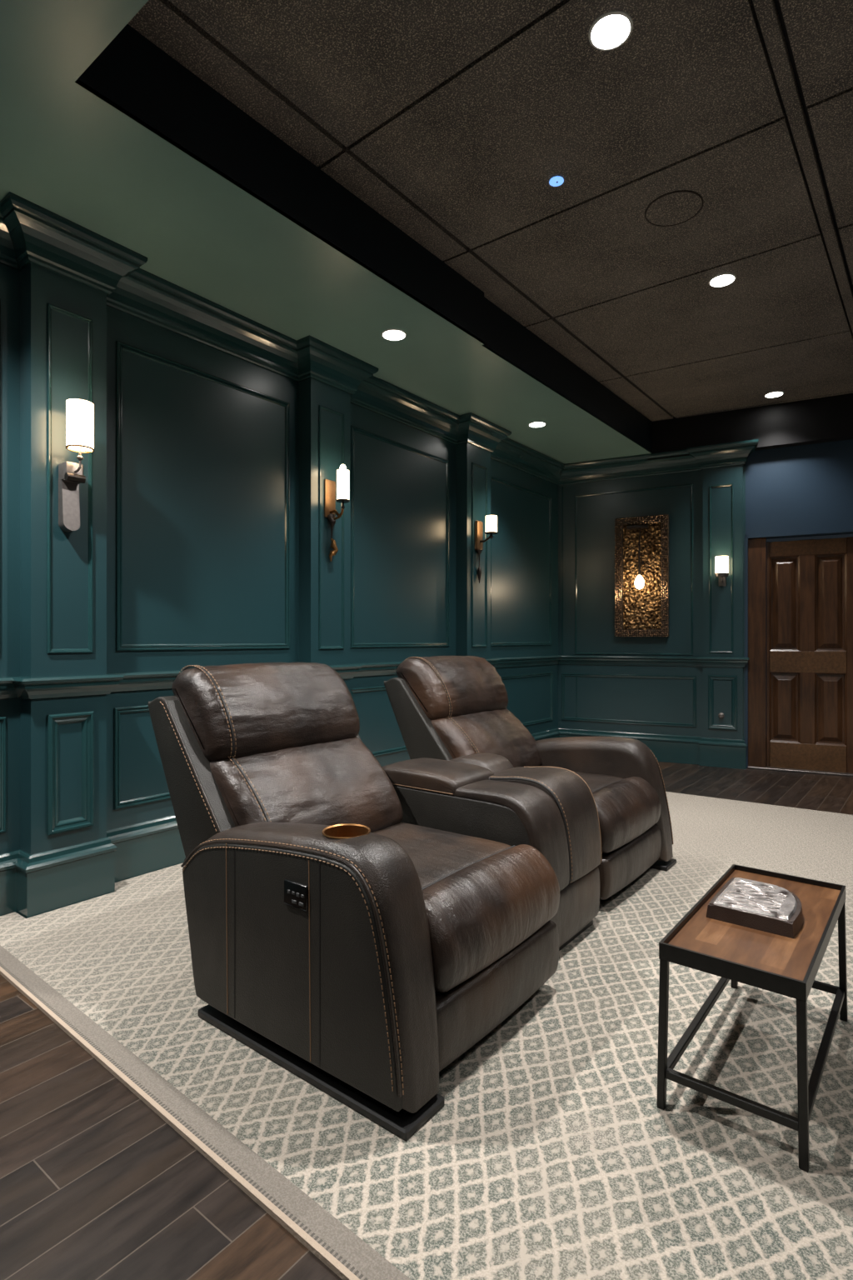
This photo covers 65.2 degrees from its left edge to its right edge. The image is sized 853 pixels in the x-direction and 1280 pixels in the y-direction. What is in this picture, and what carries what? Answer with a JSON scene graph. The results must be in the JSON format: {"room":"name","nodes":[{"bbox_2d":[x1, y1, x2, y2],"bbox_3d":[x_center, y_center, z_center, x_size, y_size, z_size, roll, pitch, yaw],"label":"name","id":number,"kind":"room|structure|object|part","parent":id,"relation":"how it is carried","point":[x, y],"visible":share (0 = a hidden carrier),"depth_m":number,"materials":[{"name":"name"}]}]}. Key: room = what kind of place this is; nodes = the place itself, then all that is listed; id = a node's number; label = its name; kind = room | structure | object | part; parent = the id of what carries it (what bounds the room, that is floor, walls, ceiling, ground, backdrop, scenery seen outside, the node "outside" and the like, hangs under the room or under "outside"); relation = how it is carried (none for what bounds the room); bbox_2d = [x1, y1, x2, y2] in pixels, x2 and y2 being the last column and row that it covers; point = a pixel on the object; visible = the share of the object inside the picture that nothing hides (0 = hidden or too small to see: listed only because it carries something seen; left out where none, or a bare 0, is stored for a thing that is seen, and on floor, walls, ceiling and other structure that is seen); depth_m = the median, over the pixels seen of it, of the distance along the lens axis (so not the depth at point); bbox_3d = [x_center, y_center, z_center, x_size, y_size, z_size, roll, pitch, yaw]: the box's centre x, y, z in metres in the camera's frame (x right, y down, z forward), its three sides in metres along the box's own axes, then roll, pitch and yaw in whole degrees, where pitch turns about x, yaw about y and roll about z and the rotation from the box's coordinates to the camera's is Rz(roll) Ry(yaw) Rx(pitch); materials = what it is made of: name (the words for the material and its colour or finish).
{"room":"home theater","nodes":[
{"label":"home theater","id":0,"kind":"room"},
{"bbox_2d":[0,263,558,854],"bbox_3d":[-1.318,-0.440,3.313,0.150,3.280,8.308,0,0,38],"label":"wall","id":1,"kind":"structure","parent":0,"point":[203,460],"depth_m":3.59,"materials":[{"name":"teal paint"}]},
{"bbox_2d":[0,298,5,833],"bbox_3d":[-2.095,-0.297,2.183,0.012,2.145,1.290,0,0,38],"label":"trim","id":2,"kind":"structure","parent":1,"relation":"attached to","point":[2,719],"depth_m":2.68,"materials":[{"name":"teal paint"}]},
{"bbox_3d":[-2.098,-0.660,2.179,0.012,1.420,1.260,0,0,38],"label":"panel molding","id":3,"kind":"part","parent":2,"relation":"part of","materials":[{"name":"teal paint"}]},
{"bbox_3d":[-2.095,0.542,2.183,0.012,0.465,1.290,0,0,38],"label":"panel molding","id":4,"kind":"part","parent":2,"relation":"part of","materials":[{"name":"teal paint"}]},
{"bbox_2d":[20,262,106,854],"bbox_3d":[-1.531,-0.287,2.824,0.134,2.798,0.305,0,0,38],"label":"pilaster","id":5,"kind":"object","parent":1,"relation":"attached to","point":[63,319],"visible":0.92,"depth_m":2.75,"materials":[{"name":"teal paint"}]},
{"bbox_3d":[-1.490,-0.660,2.791,0.010,1.430,0.183,0,0,38],"label":"panel molding","id":6,"kind":"part","parent":5,"relation":"part of","materials":[{"name":"teal paint"}]},
{"bbox_3d":[-1.486,0.550,2.788,0.019,0.490,0.183,0,0,38],"label":"panel molding","id":7,"kind":"part","parent":5,"relation":"part of","materials":[{"name":"teal paint"}]},
{"bbox_2d":[58,399,94,531],"bbox_3d":[-1.435,-0.707,2.729,0.170,0.511,0.103,0,0,38],"label":"wall sconce","id":8,"kind":"object","parent":5,"relation":"attached to","point":[79,412],"visible":1,"depth_m":2.72,"materials":[{"name":"white"}]},
{"bbox_3d":[-1.481,-0.560,2.765,0.053,0.219,0.068,0,0,38],"label":"plate","id":9,"kind":"part","parent":8,"relation":"part of","materials":[{"name":"grey metal"}]},
{"bbox_3d":[-1.427,-0.738,2.723,0.072,0.105,0.024,0,0,38],"label":"stem","id":10,"kind":"part","parent":8,"relation":"part of","materials":[{"name":"grey metal"}]},
{"bbox_3d":[-1.408,-0.869,2.709,0.100,0.186,0.100,0,0,38],"label":"lamp shade","id":11,"kind":"part","parent":8,"relation":"part of","materials":[{"name":"white"}]},
{"bbox_2d":[113,340,289,809],"bbox_3d":[-1.103,-0.297,3.457,0.012,2.145,1.050,0,0,38],"label":"trim","id":12,"kind":"structure","parent":1,"relation":"attached to","point":[120,346],"depth_m":3.14,"materials":[{"name":"teal paint"}]},
{"bbox_3d":[-1.103,0.542,3.457,0.012,0.465,1.050,0,0,38],"label":"panel molding","id":13,"kind":"part","parent":12,"relation":"part of","materials":[{"name":"teal paint"}]},
{"bbox_3d":[-1.106,-0.660,3.453,0.012,1.420,1.020,0,0,38],"label":"panel molding","id":14,"kind":"part","parent":12,"relation":"part of","materials":[{"name":"teal paint"}]},
{"bbox_2d":[0,728,559,918],"bbox_3d":[-1.158,0.987,3.284,0.137,0.250,8.158,0,0,38],"label":"baseboard","id":15,"kind":"structure","parent":1,"relation":"attached to","point":[36,884],"depth_m":2.83,"materials":[{"name":"teal paint"}]},
{"bbox_2d":[0,655,560,699],"bbox_3d":[-1.151,0.194,3.277,0.157,0.088,8.158,0,0,38],"label":"chair rail","id":16,"kind":"object","parent":1,"relation":"attached to","point":[27,687],"visible":0.6,"depth_m":3.03,"materials":[{"name":"teal paint"}]},
{"bbox_2d":[0,191,564,485],"bbox_3d":[-1.123,-1.601,3.256,0.227,0.171,8.158,0,0,38],"label":"crown molding","id":17,"kind":"structure","parent":1,"relation":"attached to","point":[30,232],"depth_m":3.40,"materials":[{"name":"teal paint"}]},
{"bbox_2d":[299,378,350,693],"bbox_3d":[-0.606,-0.287,4.011,0.134,2.798,0.325,0,0,38],"label":"pilaster","id":18,"kind":"object","parent":1,"relation":"attached to","point":[324,409],"visible":0.41,"depth_m":3.92,"materials":[{"name":"teal paint"}]},
{"bbox_3d":[-0.565,-0.660,3.978,0.010,1.430,0.203,0,0,38],"label":"panel molding","id":19,"kind":"part","parent":18,"relation":"part of","materials":[{"name":"teal paint"}]},
{"bbox_2d":[324,464,349,561],"bbox_3d":[-0.522,-0.745,3.924,0.166,0.562,0.084,0,0,38],"label":"wall sconce","id":20,"kind":"object","parent":18,"relation":"attached to","point":[342,474],"visible":1,"depth_m":3.93,"materials":[{"name":"gold"}]},
{"bbox_3d":[-0.574,-0.838,3.965,0.012,0.225,0.084,0,0,38],"label":"plate","id":21,"kind":"part","parent":20,"relation":"part of","materials":[{"name":"gold metal"}]},
{"bbox_3d":[-0.564,-0.658,3.957,0.060,0.178,0.052,0,0,38],"label":"drop rod","id":22,"kind":"part","parent":20,"relation":"part of","materials":[{"name":"brown metal"}]},
{"bbox_3d":[-0.527,-0.747,3.930,0.114,0.078,0.022,0,0,38],"label":"arm","id":23,"kind":"part","parent":20,"relation":"part of","materials":[{"name":"gold metal"}]},
{"bbox_3d":[-0.488,-0.902,3.897,0.072,0.175,0.072,0,0,38],"label":"lamp shade","id":24,"kind":"part","parent":20,"relation":"part of","materials":[{"name":"white glass"}]},
{"bbox_3d":[-0.488,-0.925,3.897,0.040,0.201,0.040,0,0,38],"label":"bulb","id":25,"kind":"part","parent":20,"relation":"part of","materials":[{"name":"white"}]},
{"bbox_2d":[350,425,449,756],"bbox_3d":[-0.152,-0.297,4.678,0.012,2.145,1.095,0,0,38],"label":"trim","id":26,"kind":"structure","parent":1,"relation":"attached to","point":[353,428],"depth_m":4.48,"materials":[{"name":"teal paint"}]},
{"bbox_3d":[-0.152,0.542,4.678,0.012,0.465,1.095,0,0,38],"label":"panel molding","id":27,"kind":"part","parent":26,"relation":"part of","materials":[{"name":"teal paint"}]},
{"bbox_3d":[-0.155,-0.660,4.674,0.012,1.420,1.065,0,0,38],"label":"panel molding","id":28,"kind":"part","parent":26,"relation":"part of","materials":[{"name":"teal paint"}]},
{"bbox_2d":[455,442,490,659],"bbox_3d":[0.377,-0.287,5.274,0.134,2.798,0.335,0,0,38],"label":"pilaster","id":29,"kind":"object","parent":1,"relation":"attached to","point":[472,462],"visible":0.41,"depth_m":5.17,"materials":[{"name":"teal paint"}]},
{"bbox_3d":[0.418,-0.660,5.240,0.010,1.430,0.213,0,0,38],"label":"panel molding","id":30,"kind":"part","parent":29,"relation":"part of","materials":[{"name":"teal paint"}]},
{"bbox_2d":[475,515,498,583],"bbox_3d":[0.466,-0.700,5.169,0.191,0.510,0.104,0,0,38],"label":"wall sconce","id":31,"kind":"object","parent":29,"relation":"attached to","point":[491,520],"visible":1,"depth_m":5.18,"materials":[{"name":"white glass"}]},
{"bbox_3d":[0.410,-0.815,5.213,0.030,0.230,0.080,0,0,38],"label":"plate","id":32,"kind":"part","parent":31,"relation":"part of","materials":[{"name":"gold metal"}]},
{"bbox_3d":[0.481,-0.795,5.158,0.152,0.069,0.104,0,0,38],"label":"arm","id":33,"kind":"part","parent":31,"relation":"part of","materials":[{"name":"brown metal"}]},
{"bbox_3d":[0.500,-0.890,5.143,0.088,0.130,0.088,0,0,38],"label":"lamp shade","id":34,"kind":"part","parent":31,"relation":"part of","materials":[{"name":"white glass"}]},
{"bbox_2d":[490,475,552,725],"bbox_3d":[0.867,-0.297,5.986,0.012,2.145,1.130,0,0,38],"label":"trim","id":35,"kind":"structure","parent":1,"relation":"attached to","point":[496,479],"depth_m":6.18,"materials":[{"name":"teal paint"}]},
{"bbox_3d":[0.864,-0.660,5.982,0.012,1.420,1.100,0,0,38],"label":"panel molding","id":36,"kind":"part","parent":35,"relation":"part of","materials":[{"name":"teal paint"}]},
{"bbox_3d":[0.867,0.542,5.986,0.012,0.465,1.130,0,0,38],"label":"panel molding","id":37,"kind":"part","parent":35,"relation":"part of","materials":[{"name":"teal paint"}]},
{"bbox_2d":[0,761,852,1279],"bbox_3d":[1.747,1.156,2.569,6.000,0.088,11.000,0,0,38],"label":"floor","id":38,"kind":"structure","parent":0,"point":[95,1184],"depth_m":1.38,"materials":[{"name":"brown wood"}]},
{"bbox_2d":[0,791,852,1279],"bbox_3d":[1.291,1.106,2.691,4.670,0.012,4.348,0,0,38],"label":"area rug","id":39,"kind":"object","parent":38,"relation":"on","point":[550,1152],"visible":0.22,"depth_m":1.57,"materials":[{"name":"grey carpet"}]},
{"bbox_2d":[148,662,559,1139],"bbox_3d":[-0.264,0.592,2.149,1.193,1.015,0.844,0,0,38],"label":"recliner","id":40,"kind":"object","parent":39,"relation":"on","point":[361,951],"visible":1,"depth_m":1.79,"materials":[{"name":"brown leather"}]},
{"bbox_2d":[171,662,359,761],"bbox_3d":[-0.565,0.253,2.444,0.327,0.337,0.677,0,0,38],"label":"cushion","id":41,"kind":"object","parent":40,"relation":"on","point":[260,712],"depth_m":2.28,"materials":[{"name":"brown leather"}]},
{"bbox_3d":[-0.389,0.787,1.742,0.844,0.518,0.030,0,0,38],"label":"panel","id":42,"kind":"part","parent":40,"relation":"part of","materials":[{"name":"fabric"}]},
{"bbox_3d":[-0.326,0.639,1.673,0.086,0.062,0.013,0,0,38],"label":"control plate","id":43,"kind":"part","parent":40,"relation":"part of","materials":[{"name":"black plastic"}]},
{"bbox_2d":[210,737,403,832],"bbox_3d":[-0.417,0.537,2.329,0.387,0.353,0.667,0,0,38],"label":"lumbar cushion","id":44,"kind":"object","parent":40,"relation":"on","point":[322,781],"depth_m":2.22,"materials":[{"name":"brown leather"}]},
{"bbox_3d":[-0.335,0.777,1.812,0.878,0.570,0.184,0,0,38],"label":"armrest","id":45,"kind":"part","parent":40,"relation":"part of","materials":[{"name":"brown leather"}]},
{"bbox_3d":[-0.113,1.089,2.017,0.793,0.022,0.796,0,0,38],"label":"board","id":46,"kind":"part","parent":40,"relation":"part of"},
{"bbox_2d":[373,822,511,887],"bbox_3d":[-0.118,0.731,2.125,0.617,0.138,0.612,0,0,38],"label":"seat cushion","id":47,"kind":"object","parent":40,"relation":"on","point":[437,855],"depth_m":2.12,"materials":[{"name":"brown leather"}]},
{"bbox_2d":[382,753,601,950],"bbox_3d":[0.224,0.791,2.613,0.781,0.618,0.486,0,0,38],"label":"console","id":48,"kind":"object","parent":39,"relation":"on","point":[552,811],"visible":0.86,"depth_m":2.42,"materials":[{"name":"leather"}]},
{"bbox_3d":[0.293,0.698,2.387,0.395,0.345,0.207,0,0,38],"label":"lid","id":49,"kind":"part","parent":48,"relation":"part of","materials":[{"name":"brown leather"}]},
{"bbox_3d":[0.441,0.689,2.578,0.396,0.363,0.275,0,0,38],"label":"lid","id":50,"kind":"part","parent":48,"relation":"part of","materials":[{"name":"brown leather"}]},
{"bbox_3d":[0.502,0.966,2.398,0.073,0.227,0.472,0,0,38],"label":"panel","id":51,"kind":"part","parent":48,"relation":"part of","materials":[{"name":"brown leather"}]},
{"bbox_3d":[0.224,1.085,2.615,0.710,0.030,0.458,0,0,38],"label":"board","id":52,"kind":"part","parent":48,"relation":"part of","materials":[{"name":"brown leather"}]},
{"bbox_2d":[384,655,676,901],"bbox_3d":[0.510,0.592,3.325,1.193,1.015,0.844,0,0,38],"label":"recliner","id":53,"kind":"object","parent":39,"relation":"on","point":[445,707],"visible":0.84,"depth_m":3.25,"materials":[{"name":"brown leather"}]},
{"bbox_2d":[395,655,508,719],"bbox_3d":[0.150,0.253,3.544,0.327,0.337,0.677,0,0,38],"label":"cushion","id":54,"kind":"object","parent":53,"relation":"on","point":[442,687],"depth_m":3.36,"materials":[{"name":"brown leather"}]},
{"bbox_2d":[430,708,542,767],"bbox_3d":[0.298,0.537,3.429,0.387,0.353,0.667,0,0,38],"label":"lumbar cushion","id":55,"kind":"object","parent":53,"relation":"on","point":[461,732],"depth_m":3.32,"materials":[{"name":"brown leather"}]},
{"bbox_2d":[574,771,624,791],"bbox_3d":[0.569,0.731,3.190,0.617,0.138,0.612,0,0,38],"label":"seat cushion","id":56,"kind":"object","parent":53,"relation":"on","point":[596,781],"depth_m":3.21,"materials":[{"name":"brown leather"}]},
{"bbox_3d":[0.819,0.777,3.476,0.878,0.570,0.184,0,0,38],"label":"armrest","id":57,"kind":"part","parent":53,"relation":"part of","materials":[{"name":"brown leather"}]},
{"bbox_3d":[0.675,1.089,3.211,0.793,0.022,0.796,0,0,38],"label":"board","id":58,"kind":"part","parent":53,"relation":"part of","materials":[{"name":"brown leather"}]},
{"bbox_2d":[656,864,848,1172],"bbox_3d":[0.881,0.906,1.750,0.314,0.388,0.706,0,0,38],"label":"side table","id":59,"kind":"object","parent":39,"relation":"on","point":[782,965],"visible":0.98,"depth_m":1.56,"materials":[{"name":"brown wood"}]},
{"bbox_3d":[0.557,0.924,1.570,0.024,0.351,0.024,0,0,38],"label":"leg","id":60,"kind":"part","parent":59,"relation":"part of","materials":[{"name":"metal"}]},
{"bbox_3d":[0.976,0.924,2.108,0.024,0.351,0.024,0,0,38],"label":"leg","id":61,"kind":"part","parent":59,"relation":"part of","materials":[{"name":"metal"}]},
{"bbox_2d":[706,877,803,938],"bbox_3d":[0.893,0.703,1.784,0.208,0.047,0.258,0,0,38],"label":"decorative box","id":62,"kind":"object","parent":59,"relation":"on","point":[764,907],"visible":1,"depth_m":1.72,"materials":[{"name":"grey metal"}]},
{"bbox_3d":[0.893,0.686,1.783,0.180,0.006,0.231,0,0,38],"label":"lid","id":63,"kind":"part","parent":62,"relation":"part of","materials":[{"name":"silver metal"}]},
{"bbox_3d":[0.786,0.924,1.392,0.024,0.351,0.024,0,0,38],"label":"leg","id":64,"kind":"part","parent":59,"relation":"part of","materials":[{"name":"metal"}]},
{"bbox_3d":[1.205,0.924,1.930,0.024,0.351,0.024,0,0,38],"label":"leg","id":65,"kind":"part","parent":59,"relation":"part of","materials":[{"name":"metal"}]},
{"bbox_2d":[127,0,852,421],"bbox_3d":[1.762,-2.034,2.588,5.900,0.132,10.950,0,0,38],"label":"ceiling","id":66,"kind":"structure","parent":0,"point":[453,121],"depth_m":2.70,"materials":[{"name":"tile"}]},
{"bbox_2d":[0,0,652,464],"bbox_3d":[1.163,-1.847,1.819,5.600,0.326,8.700,0,0,38],"label":"soffit","id":67,"kind":"structure","parent":66,"relation":"attached to","point":[102,130],"depth_m":2.76,"materials":[{"name":"green paint"}]},
{"bbox_2d":[381,328,406,340],"bbox_3d":[-0.179,-1.681,3.675,0.140,0.006,0.140,0,0,38],"label":"recessed light","id":68,"kind":"object","parent":67,"relation":"attached to","point":[392,334],"visible":1,"depth_m":3.67,"materials":[{"name":"white glass"}]},
{"bbox_2d":[528,421,546,427],"bbox_3d":[0.868,-1.687,5.221,0.140,0.006,0.140,0,0,38],"label":"recessed light","id":69,"kind":"object","parent":67,"relation":"attached to","point":[534,424],"visible":1,"depth_m":5.22,"materials":[{"name":"white plastic"}]},
{"bbox_2d":[549,175,564,186],"bbox_3d":[0.561,-1.975,2.875,0.062,0.008,0.062,0,0,38],"label":"ceiling sensor","id":70,"kind":"object","parent":66,"relation":"attached to","point":[557,181],"visible":1,"depth_m":2.87,"materials":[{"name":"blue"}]},
{"bbox_2d":[588,10,633,50],"bbox_3d":[0.598,-1.977,2.167,0.140,0.006,0.140,0,0,38],"label":"recessed light","id":71,"kind":"object","parent":66,"relation":"in","point":[611,30],"visible":1,"depth_m":2.16,"materials":[{"name":"white glass"}]},
{"bbox_2d":[645,190,704,226],"bbox_3d":[1.135,-1.977,3.061,0.254,0.004,0.254,0,0,38],"label":"ceiling speaker","id":72,"kind":"object","parent":66,"relation":"attached to","point":[673,208],"visible":1,"depth_m":3.06,"materials":[{"name":"brown fabric"}]},
{"bbox_2d":[709,273,736,287],"bbox_3d":[1.627,-1.977,3.667,0.140,0.006,0.140,0,0,38],"label":"recessed light","id":73,"kind":"object","parent":66,"relation":"in","point":[724,279],"visible":1,"depth_m":3.67,"materials":[{"name":"white glass"}]},
{"bbox_2d":[765,390,784,397],"bbox_3d":[2.802,-1.977,5.372,0.140,0.006,0.140,0,0,38],"label":"recessed light","id":74,"kind":"object","parent":66,"relation":"in","point":[777,393],"visible":1,"depth_m":5.37,"materials":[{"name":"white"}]},
{"bbox_2d":[558,439,852,739],"bbox_3d":[3.733,-0.440,5.382,6.002,3.280,0.150,0,0,27],"label":"wall","id":75,"kind":"structure","parent":0,"point":[616,698],"depth_m":6.09,"materials":[{"name":"teal paint"}]},
{"bbox_2d":[561,484,696,727],"bbox_3d":[1.869,-0.359,6.244,1.227,2.282,0.014,0,0,27],"label":"trim","id":76,"kind":"structure","parent":75,"relation":"attached to","point":[563,675],"depth_m":6.28,"materials":[{"name":"teal paint"}]},
{"bbox_3d":[1.869,0.553,6.244,1.227,0.457,0.012,0,0,27],"label":"panel molding","id":77,"kind":"part","parent":76,"relation":"part of","materials":[{"name":"teal paint"}]},
{"bbox_3d":[1.915,-0.631,6.221,1.070,1.538,0.010,0,0,27],"label":"panel molding","id":78,"kind":"part","parent":76,"relation":"part of","materials":[{"name":"teal paint"}]},
{"bbox_2d":[614,514,669,637],"bbox_3d":[1.967,-0.580,6.107,0.483,1.112,0.162,0,0,27],"label":"wall art","id":79,"kind":"object","parent":75,"relation":"attached to","point":[642,547],"visible":1,"depth_m":6.13,"materials":[{"name":"brown metal"}]},
{"bbox_3d":[1.942,-0.527,6.076,0.084,0.126,0.084,0,0,27],"label":"glass bulb","id":80,"kind":"part","parent":79,"relation":"part of","materials":[{"name":"white glass"}]},
{"bbox_3d":[1.952,-0.815,6.085,0.049,0.431,0.022,0,0,-43],"label":"bulb stem","id":81,"kind":"part","parent":79,"relation":"part of","materials":[{"name":"brown metal"}]},
{"bbox_2d":[558,727,747,769],"bbox_3d":[2.021,0.987,6.129,1.672,0.250,0.077,0,0,27],"label":"baseboard","id":82,"kind":"structure","parent":75,"relation":"attached to","point":[708,752],"depth_m":5.98,"materials":[{"name":"teal paint"}]},
{"bbox_2d":[559,655,749,667],"bbox_3d":[2.025,0.194,6.116,1.692,0.088,0.097,0,0,27],"label":"chair rail","id":83,"kind":"object","parent":75,"relation":"attached to","point":[715,662],"visible":0.96,"depth_m":6.10,"materials":[{"name":"teal paint"}]},
{"bbox_2d":[558,439,759,485],"bbox_3d":[2.040,-1.601,6.069,1.762,0.171,0.167,0,0,27],"label":"crown molding","id":84,"kind":"structure","parent":75,"relation":"attached to","point":[701,457],"depth_m":6.05,"materials":[{"name":"teal paint"}]},
{"bbox_2d":[703,465,743,739],"bbox_3d":[2.599,-0.262,5.847,0.322,2.747,0.074,0,0,27],"label":"pilaster","id":85,"kind":"object","parent":75,"relation":"attached to","point":[722,486],"visible":0.94,"depth_m":5.83,"materials":[{"name":"teal paint"}]},
{"bbox_2d":[718,712,724,718],"bbox_3d":[2.571,0.663,5.815,0.052,0.052,0.045,0,0,27],"label":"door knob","id":86,"kind":"object","parent":85,"relation":"attached to","point":[721,715],"visible":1,"depth_m":5.80,"materials":[{"name":"grey metal"}]},
{"bbox_3d":[2.579,-0.623,5.831,0.192,1.475,0.010,0,0,27],"label":"panel molding","id":87,"kind":"part","parent":85,"relation":"part of","materials":[{"name":"teal paint"}]},
{"bbox_2d":[715,555,729,586],"bbox_3d":[2.558,-0.595,5.769,0.110,0.250,0.140,0,0,27],"label":"wall sconce","id":88,"kind":"object","parent":85,"relation":"attached to","point":[722,562],"visible":1,"depth_m":5.71,"materials":[{"name":"white glass"}]},
{"bbox_3d":[2.551,-0.646,5.756,0.104,0.148,0.104,0,0,27],"label":"lamp shade","id":89,"kind":"part","parent":88,"relation":"part of","materials":[{"name":"white glass"}]},
{"bbox_3d":[2.569,-0.525,5.792,0.060,0.110,0.088,0,0,27],"label":"plate","id":90,"kind":"part","parent":88,"relation":"part of","materials":[{"name":"grey metal"}]},
{"bbox_3d":[2.586,0.546,5.822,0.232,0.472,0.019,0,0,27],"label":"panel molding","id":91,"kind":"part","parent":85,"relation":"part of","materials":[{"name":"teal paint"}]},
{"bbox_2d":[646,393,852,460],"bbox_3d":[4.188,-1.823,5.009,4.852,0.375,0.100,0,0,27],"label":"bulkhead","id":92,"kind":"object","parent":75,"relation":"attached to","point":[827,419],"visible":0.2,"depth_m":5.62,"materials":[{"name":"black paint"}]},
{"bbox_2d":[745,527,852,768],"bbox_3d":[3.252,0.099,5.569,1.065,2.027,0.054,0,0,27],"label":"door frame","id":93,"kind":"structure","parent":75,"relation":"attached to","point":[849,529],"depth_m":5.78,"materials":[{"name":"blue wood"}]},
{"bbox_2d":[747,536,852,776],"bbox_3d":[3.265,0.114,5.596,1.023,1.994,0.135,0,0,27],"label":"door","id":94,"kind":"structure","parent":75,"relation":"in","point":[801,592],"depth_m":5.64,"materials":[{"name":"brown wood"}]},
{"bbox_3d":[3.075,-0.311,5.724,0.226,0.813,0.049,0,0,27],"label":"raised panel","id":95,"kind":"part","parent":94,"relation":"part of","materials":[{"name":"brown wood"}]},
{"bbox_3d":[3.075,0.577,5.724,0.226,0.597,0.049,0,0,27],"label":"raised panel","id":96,"kind":"part","parent":94,"relation":"part of","materials":[{"name":"brown wood"}]},
{"bbox_3d":[3.225,-0.781,5.646,0.563,0.127,0.051,0,0,27],"label":"rail","id":97,"kind":"part","parent":94,"relation":"part of","materials":[{"name":"brown wood"}]},
{"bbox_3d":[3.225,0.186,5.646,0.563,0.183,0.051,0,0,27],"label":"rail","id":98,"kind":"part","parent":94,"relation":"part of","materials":[{"name":"brown wood"}]},
{"bbox_3d":[3.225,0.988,5.646,0.563,0.225,0.051,0,0,27],"label":"rail","id":99,"kind":"part","parent":94,"relation":"part of","materials":[{"name":"brown wood"}]},
{"bbox_3d":[3.376,-0.311,5.570,0.225,0.813,0.049,0,0,27],"label":"raised panel","id":100,"kind":"part","parent":94,"relation":"part of","materials":[{"name":"brown wood"}]},
{"bbox_3d":[3.376,0.577,5.570,0.225,0.597,0.049,0,0,27],"label":"raised panel","id":101,"kind":"part","parent":94,"relation":"part of","materials":[{"name":"brown wood"}]}
]}

